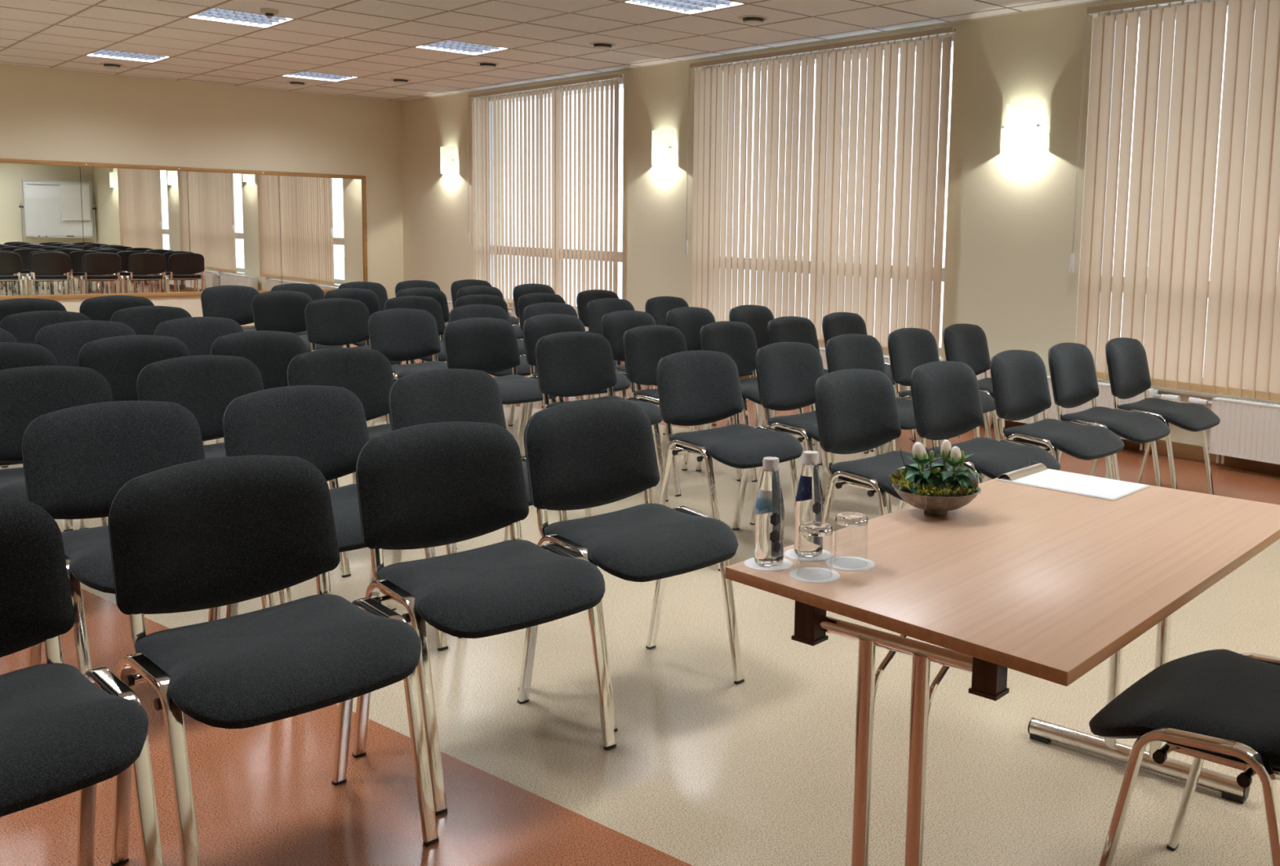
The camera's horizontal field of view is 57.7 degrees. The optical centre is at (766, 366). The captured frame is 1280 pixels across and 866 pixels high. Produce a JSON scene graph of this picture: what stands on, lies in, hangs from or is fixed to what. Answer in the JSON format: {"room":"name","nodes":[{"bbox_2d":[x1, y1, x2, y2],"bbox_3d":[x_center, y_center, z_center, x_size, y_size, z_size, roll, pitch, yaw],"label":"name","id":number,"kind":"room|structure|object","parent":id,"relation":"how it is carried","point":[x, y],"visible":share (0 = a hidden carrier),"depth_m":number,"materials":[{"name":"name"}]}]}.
{"room":"conference room","nodes":[
{"label":"conference room","id":0,"kind":"room"},
{"bbox_2d":[0,63,403,325],"bbox_3d":[-8.289,-1.757,11.207,9.900,3.161,0.300,-5,9,-43],"label":"wall","id":1,"kind":"structure","parent":0,"point":[48,114],"depth_m":12.84,"materials":[{"name":"beige paint"}]},
{"bbox_2d":[0,158,368,300],"bbox_3d":[-7.315,-1.409,11.940,6.565,1.420,0.034,-5,9,-43],"label":"wall mirror","id":2,"kind":"object","parent":1,"relation":"attached to","point":[68,229],"visible":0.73,"depth_m":12.64,"materials":[{"name":"brown mirror"}]},
{"bbox_2d":[0,0,1097,101],"bbox_3d":[-2.898,-2.435,5.591,10.260,0.452,15.650,-5,9,-43],"label":"ceiling","id":3,"kind":"structure","parent":0,"point":[373,42],"depth_m":9.11,"materials":[{"name":"tile"}]},
{"bbox_2d":[86,49,169,62],"bbox_3d":[-5.945,-2.926,10.728,0.586,0.075,0.586,-5,9,-43],"label":"ceiling light","id":4,"kind":"object","parent":3,"relation":"attached to","point":[101,53],"visible":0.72,"depth_m":10.79,"materials":[{"name":"white plastic"}]},
{"bbox_2d":[186,8,294,27],"bbox_3d":[-3.902,-2.622,8.553,0.586,0.075,0.586,-5,9,-43],"label":"ceiling light","id":5,"kind":"object","parent":3,"relation":"attached to","point":[212,14],"visible":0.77,"depth_m":8.61,"materials":[{"name":"white plastic"}]},
{"bbox_2d":[284,71,356,81],"bbox_3d":[-4.628,-3.043,11.949,0.586,0.075,0.586,-5,9,-43],"label":"ceiling light","id":6,"kind":"object","parent":3,"relation":"attached to","point":[309,75],"visible":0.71,"depth_m":12.02,"materials":[{"name":"white plastic"}]},
{"bbox_2d":[415,40,507,55],"bbox_3d":[-2.584,-2.739,9.774,0.586,0.075,0.586,-5,9,-43],"label":"ceiling light","id":7,"kind":"object","parent":3,"relation":"attached to","point":[444,46],"visible":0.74,"depth_m":9.83,"materials":[{"name":"white plastic"}]},
{"bbox_2d":[622,0,744,14],"bbox_3d":[-0.541,-2.435,7.599,0.586,0.075,0.586,-5,9,-43],"label":"ceiling light","id":8,"kind":"object","parent":3,"relation":"attached to","point":[686,6],"visible":1,"depth_m":7.71,"materials":[{"name":"white plastic"}]},
{"bbox_2d":[737,15,768,25],"bbox_3d":[-0.091,-2.427,8.098,0.216,0.040,0.216,-5,9,-43],"label":"ceiling vent","id":9,"kind":"object","parent":3,"relation":"in","point":[748,20],"visible":1,"depth_m":8.04,"materials":[{"name":"beige"}]},
{"bbox_2d":[0,343,1279,865],"bbox_3d":[-2.986,0.576,5.930,9.600,0.001,15.050,-5,9,-43],"label":"floor","id":10,"kind":"structure","parent":0,"point":[704,768],"depth_m":2.96,"materials":[{"name":"beige tile"}]},
{"bbox_2d":[0,297,66,322],"bbox_3d":[-4.414,0.008,7.003,0.517,0.817,0.517,7,9,38],"label":"chair","id":11,"kind":"object","parent":10,"relation":"on","point":[10,306],"visible":0.13,"depth_m":7.10,"materials":[{"name":"black fabric"}]},
{"bbox_2d":[0,311,91,467],"bbox_3d":[-3.729,0.127,6.131,0.517,0.817,0.517,6,8,37],"label":"chair","id":12,"kind":"object","parent":10,"relation":"on","point":[24,326],"visible":0.15,"depth_m":6.14,"materials":[{"name":"black fabric"}]},
{"bbox_2d":[0,342,108,531],"bbox_3d":[-2.966,0.332,4.551,0.517,0.817,0.517,7,9,38],"label":"chair","id":13,"kind":"object","parent":10,"relation":"on","point":[12,355],"visible":0.07,"depth_m":4.71,"materials":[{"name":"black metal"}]},
{"bbox_2d":[0,365,113,500],"bbox_3d":[-2.350,0.428,3.860,0.517,0.817,0.517,7,9,38],"label":"chair","id":14,"kind":"object","parent":10,"relation":"on","point":[27,393],"visible":0.2,"depth_m":3.92,"materials":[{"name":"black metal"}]},
{"bbox_2d":[0,497,164,865],"bbox_3d":[-1.387,0.674,1.972,0.517,0.817,0.517,7,9,41],"label":"chair","id":15,"kind":"object","parent":10,"relation":"on","point":[62,734],"visible":1,"depth_m":2.06,"materials":[{"name":"grey fabric"}]},
{"bbox_2d":[35,320,136,366],"bbox_3d":[-3.202,0.201,5.602,0.517,0.817,0.517,6,8,37],"label":"chair","id":16,"kind":"object","parent":10,"relation":"on","point":[64,340],"visible":0.09,"depth_m":5.62,"materials":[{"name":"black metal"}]},
{"bbox_2d":[79,295,154,321],"bbox_3d":[-4.087,-0.037,7.440,0.517,0.817,0.517,7,9,38],"label":"chair","id":17,"kind":"object","parent":10,"relation":"on","point":[100,308],"visible":0.15,"depth_m":7.47,"materials":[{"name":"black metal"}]},
{"bbox_2d":[21,400,274,674],"bbox_3d":[-1.680,0.528,3.144,0.517,0.817,0.517,7,9,38],"label":"chair","id":18,"kind":"object","parent":10,"relation":"on","point":[76,460],"visible":0.43,"depth_m":3.14,"materials":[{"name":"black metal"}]},
{"bbox_2d":[77,334,223,529],"bbox_3d":[-2.615,0.291,4.957,0.517,0.817,0.517,7,9,38],"label":"chair","id":19,"kind":"object","parent":10,"relation":"on","point":[120,360],"visible":0.2,"depth_m":4.99,"materials":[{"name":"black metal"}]},
{"bbox_2d":[110,306,191,335],"bbox_3d":[-3.425,0.074,6.624,0.517,0.817,0.517,6,8,37],"label":"chair","id":20,"kind":"object","parent":10,"relation":"on","point":[144,320],"visible":0.12,"depth_m":6.67,"materials":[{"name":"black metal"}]},
{"bbox_2d":[154,316,244,355],"bbox_3d":[-2.820,0.168,5.950,0.517,0.817,0.517,7,9,38],"label":"chair","id":21,"kind":"object","parent":10,"relation":"on","point":[198,334],"visible":0.17,"depth_m":6.02,"materials":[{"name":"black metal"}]},
{"bbox_2d":[136,355,263,458],"bbox_3d":[-1.990,0.387,4.269,0.517,0.817,0.517,7,9,38],"label":"chair","id":22,"kind":"object","parent":10,"relation":"on","point":[205,385],"visible":0.32,"depth_m":4.34,"materials":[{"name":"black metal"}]},
{"bbox_2d":[200,284,259,331],"bbox_3d":[-3.991,-0.200,8.819,0.517,0.817,0.517,7,9,38],"label":"chair","id":23,"kind":"object","parent":10,"relation":"on","point":[234,303],"visible":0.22,"depth_m":8.88,"materials":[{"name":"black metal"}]},
{"bbox_2d":[107,455,439,865],"bbox_3d":[-1.038,0.629,2.411,0.517,0.817,0.517,7,9,41],"label":"chair","id":24,"kind":"object","parent":10,"relation":"on","point":[219,531],"visible":1,"depth_m":2.39,"materials":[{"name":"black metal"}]},
{"bbox_2d":[210,330,356,484],"bbox_3d":[-2.210,0.261,5.280,0.517,0.817,0.517,6,8,37],"label":"chair","id":25,"kind":"object","parent":10,"relation":"on","point":[272,352],"visible":0.15,"depth_m":5.38,"materials":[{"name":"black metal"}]},
{"bbox_2d":[252,290,342,351],"bbox_3d":[-3.366,-0.123,8.286,0.517,0.817,0.517,7,9,38],"label":"chair","id":26,"kind":"object","parent":10,"relation":"on","point":[276,310],"visible":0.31,"depth_m":8.33,"materials":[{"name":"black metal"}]},
{"bbox_2d":[270,283,351,347],"bbox_3d":[-3.666,-0.248,9.279,0.517,0.817,0.517,7,9,38],"label":"chair","id":27,"kind":"object","parent":10,"relation":"on","point":[315,292],"visible":0.13,"depth_m":9.40,"materials":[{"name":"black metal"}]},
{"bbox_2d":[222,385,448,650],"bbox_3d":[-1.327,0.490,3.524,0.517,0.817,0.517,7,9,38],"label":"chair","id":28,"kind":"object","parent":10,"relation":"on","point":[326,427],"visible":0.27,"depth_m":3.59,"materials":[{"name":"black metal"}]},
{"bbox_2d":[304,297,401,364],"bbox_3d":[-2.720,-0.028,7.609,0.517,0.817,0.517,7,9,38],"label":"chair","id":29,"kind":"object","parent":10,"relation":"on","point":[331,322],"visible":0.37,"depth_m":7.67,"materials":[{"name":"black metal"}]},
{"bbox_2d":[324,288,408,364],"bbox_3d":[-3.052,-0.177,8.801,0.517,0.817,0.517,7,9,38],"label":"chair","id":30,"kind":"object","parent":10,"relation":"on","point":[368,297],"visible":0.13,"depth_m":8.93,"materials":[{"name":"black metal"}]},
{"bbox_2d":[286,347,457,577],"bbox_3d":[-1.595,0.353,4.624,0.517,0.817,0.517,7,9,38],"label":"chair","id":31,"kind":"object","parent":10,"relation":"on","point":[366,373],"visible":0.22,"depth_m":4.73,"materials":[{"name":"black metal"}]},
{"bbox_2d":[337,281,416,363],"bbox_3d":[-3.309,-0.298,9.768,0.517,0.817,0.517,7,9,38],"label":"chair","id":32,"kind":"object","parent":10,"relation":"on","point":[379,289],"visible":0.06,"depth_m":9.93,"materials":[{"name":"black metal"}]},
{"bbox_2d":[368,308,448,426],"bbox_3d":[-2.038,0.080,6.834,0.517,0.817,0.517,7,9,38],"label":"chair","id":33,"kind":"object","parent":10,"relation":"on","point":[401,335],"visible":0.46,"depth_m":6.89,"materials":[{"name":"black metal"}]},
{"bbox_2d":[383,295,446,364],"bbox_3d":[-2.341,-0.070,8.028,0.517,0.817,0.517,7,9,38],"label":"chair","id":34,"kind":"object","parent":10,"relation":"on","point":[430,304],"visible":0.21,"depth_m":8.13,"materials":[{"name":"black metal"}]},
{"bbox_2d":[395,280,448,362],"bbox_3d":[-2.965,-0.343,10.205,0.517,0.817,0.517,7,9,38],"label":"chair","id":35,"kind":"object","parent":10,"relation":"on","point":[412,283],"visible":0.13,"depth_m":10.27,"materials":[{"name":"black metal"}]},
{"bbox_2d":[395,287,449,364],"bbox_3d":[-2.594,-0.200,9.069,0.517,0.817,0.517,7,9,38],"label":"chair","id":36,"kind":"object","parent":10,"relation":"on","point":[436,294],"visible":0.09,"depth_m":9.22,"materials":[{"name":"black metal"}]},
{"bbox_2d":[386,368,567,638],"bbox_3d":[-0.995,0.438,4.019,0.517,0.817,0.517,7,9,38],"label":"chair","id":37,"kind":"object","parent":10,"relation":"on","point":[439,395],"visible":0.2,"depth_m":4.09,"materials":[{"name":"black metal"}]},
{"bbox_2d":[351,421,616,815],"bbox_3d":[-0.716,0.578,2.900,0.517,0.817,0.517,8,9,44],"label":"chair","id":38,"kind":"object","parent":10,"relation":"on","point":[428,485],"visible":0.99,"depth_m":2.89,"materials":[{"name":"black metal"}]},
{"bbox_2d":[450,279,518,324],"bbox_3d":[-2.571,-0.376,10.549,0.517,0.817,0.517,7,9,38],"label":"chair","id":39,"kind":"object","parent":10,"relation":"on","point":[455,286],"visible":0.18,"depth_m":10.54,"materials":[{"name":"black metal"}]},
{"bbox_2d":[456,285,523,339],"bbox_3d":[-2.244,-0.248,9.536,0.517,0.817,0.517,7,9,38],"label":"chair","id":40,"kind":"object","parent":10,"relation":"on","point":[472,290],"visible":0.12,"depth_m":9.59,"materials":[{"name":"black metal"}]},
{"bbox_2d":[448,304,537,426],"bbox_3d":[-1.700,0.028,7.325,0.517,0.817,0.517,7,9,38],"label":"chair","id":41,"kind":"object","parent":10,"relation":"on","point":[469,311],"visible":0.14,"depth_m":7.37,"materials":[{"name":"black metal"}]},
{"bbox_2d":[454,294,543,407],"bbox_3d":[-1.944,-0.101,8.360,0.517,0.817,0.517,7,9,38],"label":"chair","id":42,"kind":"object","parent":10,"relation":"on","point":[490,300],"visible":0.16,"depth_m":8.43,"materials":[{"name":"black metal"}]},
{"bbox_2d":[443,317,556,453],"bbox_3d":[-1.441,0.159,6.279,0.517,0.817,0.517,7,9,40],"label":"chair","id":43,"kind":"object","parent":10,"relation":"on","point":[489,345],"visible":0.57,"depth_m":6.33,"materials":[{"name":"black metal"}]},
{"bbox_2d":[512,283,555,325],"bbox_3d":[-1.895,-0.301,10.044,0.517,0.817,0.517,7,9,38],"label":"chair","id":44,"kind":"object","parent":10,"relation":"on","point":[524,289],"visible":0.21,"depth_m":10.06,"materials":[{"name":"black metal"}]},
{"bbox_2d":[517,293,603,397],"bbox_3d":[-1.568,-0.135,8.715,0.517,0.817,0.517,7,9,38],"label":"chair","id":45,"kind":"object","parent":10,"relation":"on","point":[524,300],"visible":0.13,"depth_m":8.74,"materials":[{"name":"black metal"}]},
{"bbox_2d":[523,302,617,426],"bbox_3d":[-1.304,-0.003,7.658,0.517,0.817,0.517,7,9,38],"label":"chair","id":46,"kind":"object","parent":10,"relation":"on","point":[547,308],"visible":0.16,"depth_m":7.73,"materials":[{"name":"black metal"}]},
{"bbox_2d":[520,313,630,457],"bbox_3d":[-1.098,0.119,6.671,0.517,0.817,0.517,7,9,38],"label":"chair","id":47,"kind":"object","parent":10,"relation":"on","point":[535,327],"visible":0.32,"depth_m":6.64,"materials":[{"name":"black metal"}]},
{"bbox_2d":[534,331,668,517],"bbox_3d":[-0.805,0.259,5.557,0.517,0.817,0.517,7,9,41],"label":"chair","id":48,"kind":"object","parent":10,"relation":"on","point":[570,363],"visible":0.52,"depth_m":5.63,"materials":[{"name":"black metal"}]},
{"bbox_2d":[586,297,636,399],"bbox_3d":[-0.979,-0.066,8.248,0.517,0.817,0.517,7,9,38],"label":"chair","id":49,"kind":"object","parent":10,"relation":"on","point":[596,309],"visible":0.15,"depth_m":8.23,"materials":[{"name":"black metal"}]},
{"bbox_2d":[576,289,655,389],"bbox_3d":[-1.226,-0.200,9.324,0.517,0.817,0.517,7,9,38],"label":"chair","id":50,"kind":"object","parent":10,"relation":"on","point":[583,298],"visible":0.14,"depth_m":9.30,"materials":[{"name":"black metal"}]},
{"bbox_2d":[518,400,744,732],"bbox_3d":[-0.392,0.532,3.338,0.517,0.817,0.517,8,9,43],"label":"chair","id":51,"kind":"object","parent":10,"relation":"on","point":[586,454],"visible":0.98,"depth_m":3.34,"materials":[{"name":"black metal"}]},
{"bbox_2d":[600,310,702,435],"bbox_3d":[-0.709,0.080,7.076,0.517,0.817,0.517,7,9,38],"label":"chair","id":52,"kind":"object","parent":10,"relation":"on","point":[614,325],"visible":0.16,"depth_m":7.06,"materials":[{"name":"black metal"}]},
{"bbox_2d":[644,296,688,389],"bbox_3d":[-0.601,-0.103,8.620,0.517,0.817,0.517,7,9,38],"label":"chair","id":53,"kind":"object","parent":10,"relation":"on","point":[658,308],"visible":0.18,"depth_m":8.64,"materials":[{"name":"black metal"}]},
{"bbox_2d":[622,324,742,496],"bbox_3d":[-0.448,0.209,6.041,0.517,0.817,0.517,7,9,38],"label":"chair","id":54,"kind":"object","parent":10,"relation":"on","point":[643,346],"visible":0.35,"depth_m":6.04,"materials":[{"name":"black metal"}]},
{"bbox_2d":[662,306,759,434],"bbox_3d":[-0.352,0.035,7.512,0.517,0.817,0.517,7,9,38],"label":"chair","id":55,"kind":"object","parent":10,"relation":"on","point":[689,321],"visible":0.21,"depth_m":7.58,"materials":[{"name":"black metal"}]},
{"bbox_2d":[656,350,803,571],"bbox_3d":[-0.156,0.362,4.808,0.517,0.817,0.517,7,9,42],"label":"chair","id":56,"kind":"object","parent":10,"relation":"on","point":[695,387],"visible":0.98,"depth_m":4.79,"materials":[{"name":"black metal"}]},
{"bbox_2d":[695,320,806,482],"bbox_3d":[-0.070,0.173,6.410,0.517,0.817,0.517,7,9,38],"label":"chair","id":57,"kind":"object","parent":10,"relation":"on","point":[737,340],"visible":0.41,"depth_m":6.48,"materials":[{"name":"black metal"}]},
{"bbox_2d":[725,304,815,426],"bbox_3d":[0.046,0.004,7.843,0.517,0.817,0.517,7,9,38],"label":"chair","id":58,"kind":"object","parent":10,"relation":"on","point":[757,317],"visible":0.22,"depth_m":7.94,"materials":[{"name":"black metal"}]},
{"bbox_2d":[750,342,879,524],"bbox_3d":[0.248,0.315,5.274,0.517,0.817,0.517,7,9,40],"label":"chair","id":59,"kind":"object","parent":10,"relation":"on","point":[788,373],"visible":0.56,"depth_m":5.29,"materials":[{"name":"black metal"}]},
{"bbox_2d":[767,315,868,465],"bbox_3d":[0.301,0.125,6.881,0.517,0.817,0.517,7,9,38],"label":"chair","id":60,"kind":"object","parent":10,"relation":"on","point":[789,328],"visible":0.2,"depth_m":6.94,"materials":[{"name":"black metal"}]},
{"bbox_2d":[822,311,915,451],"bbox_3d":[0.648,0.078,7.334,0.517,0.817,0.517,7,9,38],"label":"chair","id":61,"kind":"object","parent":10,"relation":"on","point":[834,324],"visible":0.2,"depth_m":7.39,"materials":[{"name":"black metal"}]},
{"bbox_2d":[822,333,938,513],"bbox_3d":[0.591,0.263,5.772,0.517,0.817,0.517,7,9,39],"label":"chair","id":62,"kind":"object","parent":10,"relation":"on","point":[846,351],"visible":0.26,"depth_m":5.81,"materials":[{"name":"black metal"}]},
{"bbox_2d":[813,368,977,523],"bbox_3d":[0.473,0.440,4.272,0.517,0.817,0.517,7,9,42],"label":"chair","id":63,"kind":"object","parent":10,"relation":"on","point":[856,410],"visible":0.66,"depth_m":4.29,"materials":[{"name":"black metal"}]},
{"bbox_2d":[888,328,995,451],"bbox_3d":[0.945,0.217,6.222,0.517,0.817,0.517,7,9,39],"label":"chair","id":64,"kind":"object","parent":10,"relation":"on","point":[908,348],"visible":0.34,"depth_m":6.23,"materials":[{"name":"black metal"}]},
{"bbox_2d":[910,360,1060,484],"bbox_3d":[0.867,0.408,4.608,0.517,0.817,0.517,7,9,41],"label":"chair","id":65,"kind":"object","parent":10,"relation":"on","point":[946,400],"visible":0.82,"depth_m":4.62,"materials":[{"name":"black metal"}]},
{"bbox_2d":[942,323,1038,440],"bbox_3d":[1.299,0.180,6.600,0.517,0.817,0.517,7,9,39],"label":"chair","id":66,"kind":"object","parent":10,"relation":"on","point":[967,344],"visible":0.33,"depth_m":6.67,"materials":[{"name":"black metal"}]},
{"bbox_2d":[724,477,1279,865],"bbox_3d":[0.567,0.710,2.418,0.697,0.720,1.326,7,9,38],"label":"folding table","id":67,"kind":"object","parent":10,"relation":"on","point":[1051,585],"visible":0.94,"depth_m":2.09,"materials":[{"name":"brown wood"}]},
{"bbox_2d":[743,557,793,571],"bbox_3d":[0.005,0.367,2.144,0.093,0.002,0.093,-5,9,-43],"label":"coaster","id":68,"kind":"object","parent":67,"relation":"on","point":[750,563],"visible":0.71,"depth_m":2.12,"materials":[{"name":"white paper"}]},
{"bbox_2d":[754,457,784,566],"bbox_3d":[0.007,0.268,2.132,0.056,0.198,0.056,1,7,0],"label":"water bottle","id":69,"kind":"object","parent":68,"relation":"on","point":[769,521],"visible":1,"depth_m":2.11,"materials":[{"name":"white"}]},
{"bbox_2d":[783,548,832,561],"bbox_3d":[0.081,0.361,2.210,0.093,0.002,0.093,-5,9,-43],"label":"coaster","id":70,"kind":"object","parent":67,"relation":"on","point":[790,553],"visible":0.7,"depth_m":2.19,"materials":[{"name":"white paper"}]},
{"bbox_2d":[794,450,823,557],"bbox_3d":[0.083,0.261,2.198,0.056,0.198,0.056,1,7,0],"label":"water bottle","id":71,"kind":"object","parent":70,"relation":"on","point":[809,504],"visible":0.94,"depth_m":2.18,"materials":[{"name":"white"}]},
{"bbox_2d":[788,567,839,582],"bbox_3d":[0.087,0.377,2.079,0.093,0.002,0.093,-5,9,-43],"label":"coaster","id":72,"kind":"object","parent":67,"relation":"on","point":[807,575],"visible":1,"depth_m":2.08,"materials":[{"name":"white paper"}]},
{"bbox_2d":[796,520,832,562],"bbox_3d":[0.088,0.331,2.074,0.064,0.092,0.064,-5,9,-43],"label":"drinking glass","id":73,"kind":"object","parent":72,"relation":"on","point":[814,528],"visible":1,"depth_m":2.05,"materials":[{"name":"clear glass"}]},
{"bbox_2d":[825,556,875,571],"bbox_3d":[0.157,0.369,2.155,0.093,0.002,0.093,-5,9,-43],"label":"coaster","id":74,"kind":"object","parent":67,"relation":"on","point":[842,563],"visible":0.99,"depth_m":2.15,"materials":[{"name":"white paper"}]},
{"bbox_2d":[832,511,867,561],"bbox_3d":[0.158,0.323,2.150,0.064,0.092,0.064,-5,9,-43],"label":"drinking glass","id":75,"kind":"object","parent":74,"relation":"on","point":[844,518],"visible":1,"depth_m":2.13,"materials":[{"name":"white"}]},
{"bbox_2d":[888,433,983,515],"bbox_3d":[0.377,0.239,2.551,0.206,0.175,0.196,1,7,0],"label":"flower bowl","id":76,"kind":"object","parent":67,"relation":"on","point":[935,492],"visible":1,"depth_m":2.52,"materials":[{"name":"plant"}]},
{"bbox_2d":[995,457,1150,500],"bbox_3d":[0.771,0.277,2.897,0.315,0.035,0.220,7,9,40],"label":"clipboard","id":77,"kind":"object","parent":67,"relation":"on","point":[1038,475],"visible":1,"depth_m":2.89,"materials":[{"name":"white paper"}]},
{"bbox_2d":[990,350,1124,479],"bbox_3d":[1.283,0.355,5.129,0.517,0.817,0.517,7,9,41],"label":"chair","id":78,"kind":"object","parent":10,"relation":"on","point":[1020,382],"visible":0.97,"depth_m":5.10,"materials":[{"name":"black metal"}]},
{"bbox_2d":[1048,342,1170,486],"bbox_3d":[1.636,0.313,5.545,0.517,0.817,0.517,7,9,39],"label":"chair","id":79,"kind":"object","parent":10,"relation":"on","point":[1073,379],"visible":0.81,"depth_m":5.52,"materials":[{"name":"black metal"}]},
{"bbox_2d":[1104,337,1220,494],"bbox_3d":[2.014,0.279,5.897,0.517,0.817,0.517,7,9,39],"label":"chair","id":80,"kind":"object","parent":10,"relation":"on","point":[1129,375],"visible":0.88,"depth_m":5.88,"materials":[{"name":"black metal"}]},
{"bbox_2d":[1088,648,1279,865],"bbox_3d":[0.919,0.699,2.180,0.517,0.817,0.517,7,9,39],"label":"chair","id":81,"kind":"object","parent":10,"relation":"on","point":[1220,706],"visible":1,"depth_m":2.10,"materials":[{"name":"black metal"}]},
{"bbox_2d":[400,0,1213,447],"bbox_3d":[0.693,-1.313,9.121,0.360,3.161,15.650,-5,9,-43],"label":"wall","id":82,"kind":"structure","parent":0,"point":[1011,215],"depth_m":8.06,"materials":[{"name":"beige paint"}]},
{"bbox_2d":[440,146,456,173],"bbox_3d":[-3.729,-2.404,13.441,0.110,0.305,0.298,-5,9,-43],"label":"wall lamp","id":83,"kind":"object","parent":82,"relation":"attached to","point":[447,154],"visible":1,"depth_m":13.36,"materials":[{"name":"white glass"}]},
{"bbox_2d":[467,73,622,315],"bbox_3d":[-2.341,-1.732,11.984,0.142,2.325,2.872,-5,9,-43],"label":"vertical blind","id":84,"kind":"object","parent":82,"relation":"attached to","point":[484,114],"visible":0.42,"depth_m":11.79,"materials":[{"name":"beige fabric"}]},
{"bbox_2d":[0,0,1107,102],"bbox_3d":[-2.925,-2.218,5.596,9.600,0.024,15.050,-5,9,-43],"label":"trim","id":85,"kind":"structure","parent":82,"relation":"attached to","point":[1098,0],"depth_m":10.00,"materials":[{"name":"beige"}]},
{"bbox_2d":[487,77,623,311],"bbox_3d":[-2.208,-1.770,12.229,0.070,2.340,2.860,-5,9,-43],"label":"window","id":86,"kind":"structure","parent":82,"relation":"in","point":[620,80],"depth_m":12.57,"materials":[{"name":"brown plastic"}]},
{"bbox_2d":[649,129,675,164],"bbox_3d":[-0.964,-1.992,10.497,0.110,0.305,0.298,-5,9,-43],"label":"wall lamp","id":87,"kind":"object","parent":82,"relation":"attached to","point":[662,148],"visible":1,"depth_m":10.42,"materials":[{"name":"white glass"}]},
{"bbox_2d":[684,26,956,355],"bbox_3d":[0.319,-1.337,9.152,0.142,2.325,2.882,-5,9,-43],"label":"vertical blind","id":88,"kind":"object","parent":82,"relation":"attached to","point":[928,52],"visible":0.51,"depth_m":8.93,"materials":[{"name":"beige fabric"}]},
{"bbox_2d":[707,33,954,355],"bbox_3d":[0.463,-1.373,9.386,0.070,2.340,2.860,-5,9,-43],"label":"window","id":89,"kind":"structure","parent":82,"relation":"in","point":[950,34],"depth_m":9.38,"materials":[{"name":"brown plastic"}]},
{"bbox_2d":[818,346,896,397],"bbox_3d":[0.412,0.039,9.164,0.165,0.383,1.609,-5,9,-43],"label":"radiator","id":90,"kind":"object","parent":82,"relation":"attached to","point":[822,350],"visible":0.04,"depth_m":8.98,"materials":[{"name":"white metal"}]},
{"bbox_2d":[818,346,889,359],"bbox_3d":[0.446,-0.136,9.066,0.105,0.012,1.448,-5,9,-43],"label":"grille","id":91,"kind":"object","parent":90,"relation":"attached to","point":[822,350],"depth_m":8.99,"materials":[{"name":"white metal"}]},
{"bbox_2d":[620,361,1279,475],"bbox_3d":[0.522,0.217,9.174,0.018,0.095,15.050,-5,9,-43],"label":"baseboard","id":92,"kind":"structure","parent":82,"relation":"attached to","point":[1180,451],"depth_m":6.96,"materials":[{"name":"brown wood"}]},
{"bbox_2d":[1001,102,1044,151],"bbox_3d":[1.692,-1.597,7.669,0.110,0.305,0.298,-5,9,-43],"label":"wall lamp","id":93,"kind":"object","parent":82,"relation":"attached to","point":[1024,123],"visible":1,"depth_m":7.60,"materials":[{"name":"white glass"}]},
{"bbox_2d":[976,369,1180,450],"bbox_3d":[1.942,0.267,7.536,0.165,0.383,1.619,-5,9,-43],"label":"radiator","id":94,"kind":"object","parent":82,"relation":"attached to","point":[1105,398],"visible":0.12,"depth_m":7.24,"materials":[{"name":"white metal"}]},
{"bbox_2d":[988,369,1157,391],"bbox_3d":[1.869,0.076,7.552,0.105,0.012,1.450,-5,9,-43],"label":"grille","id":95,"kind":"object","parent":94,"relation":"attached to","point":[1103,386],"depth_m":7.23,"materials":[{"name":"white metal"}]},
{"bbox_2d":[1069,0,1279,403],"bbox_3d":[2.992,-0.939,6.306,0.142,2.325,2.912,-5,9,-43],"label":"vertical blind","id":96,"kind":"object","parent":82,"relation":"attached to","point":[1176,295],"visible":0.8,"depth_m":6.81,"materials":[{"name":"beige fabric"}]},
{"bbox_2d":[1095,0,1276,379],"bbox_3d":[3.160,-0.972,6.515,0.070,2.340,2.860,-5,9,-43],"label":"window","id":97,"kind":"structure","parent":82,"relation":"in","point":[1191,2],"depth_m":7.34,"materials":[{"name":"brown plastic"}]},
{"bbox_2d":[1097,378,1279,404],"bbox_3d":[3.036,0.211,6.563,0.200,0.034,2.900,-5,9,-43],"label":"windowsill","id":98,"kind":"structure","parent":82,"relation":"attached to","point":[1169,390],"depth_m":6.88,"materials":[{"name":"brown wood"}]},
{"bbox_2d":[1187,396,1279,464],"bbox_3d":[3.089,0.437,6.314,0.165,0.383,1.609,-5,9,-43],"label":"radiator","id":99,"kind":"object","parent":82,"relation":"attached to","point":[1246,429],"visible":0.97,"depth_m":6.57,"materials":[{"name":"white metal"}]},
{"bbox_2d":[1212,396,1279,408],"bbox_3d":[3.123,0.263,6.217,0.105,0.012,1.448,-5,9,-43],"label":"grille","id":100,"kind":"object","parent":99,"relation":"attached to","point":[1220,402],"depth_m":6.60,"materials":[{"name":"white metal"}]},
{"label":"outside","id":101,"kind":"structure","parent":0,"visible":0},
{"bbox_2d":[504,256,1277,376],"bbox_3d":[17.902,-2.100,37.210,63.040,0.001,90.000,-5,9,-43],"label":"ground","id":102,"kind":"structure","parent":101,"point":[620,264],"depth_m":40.43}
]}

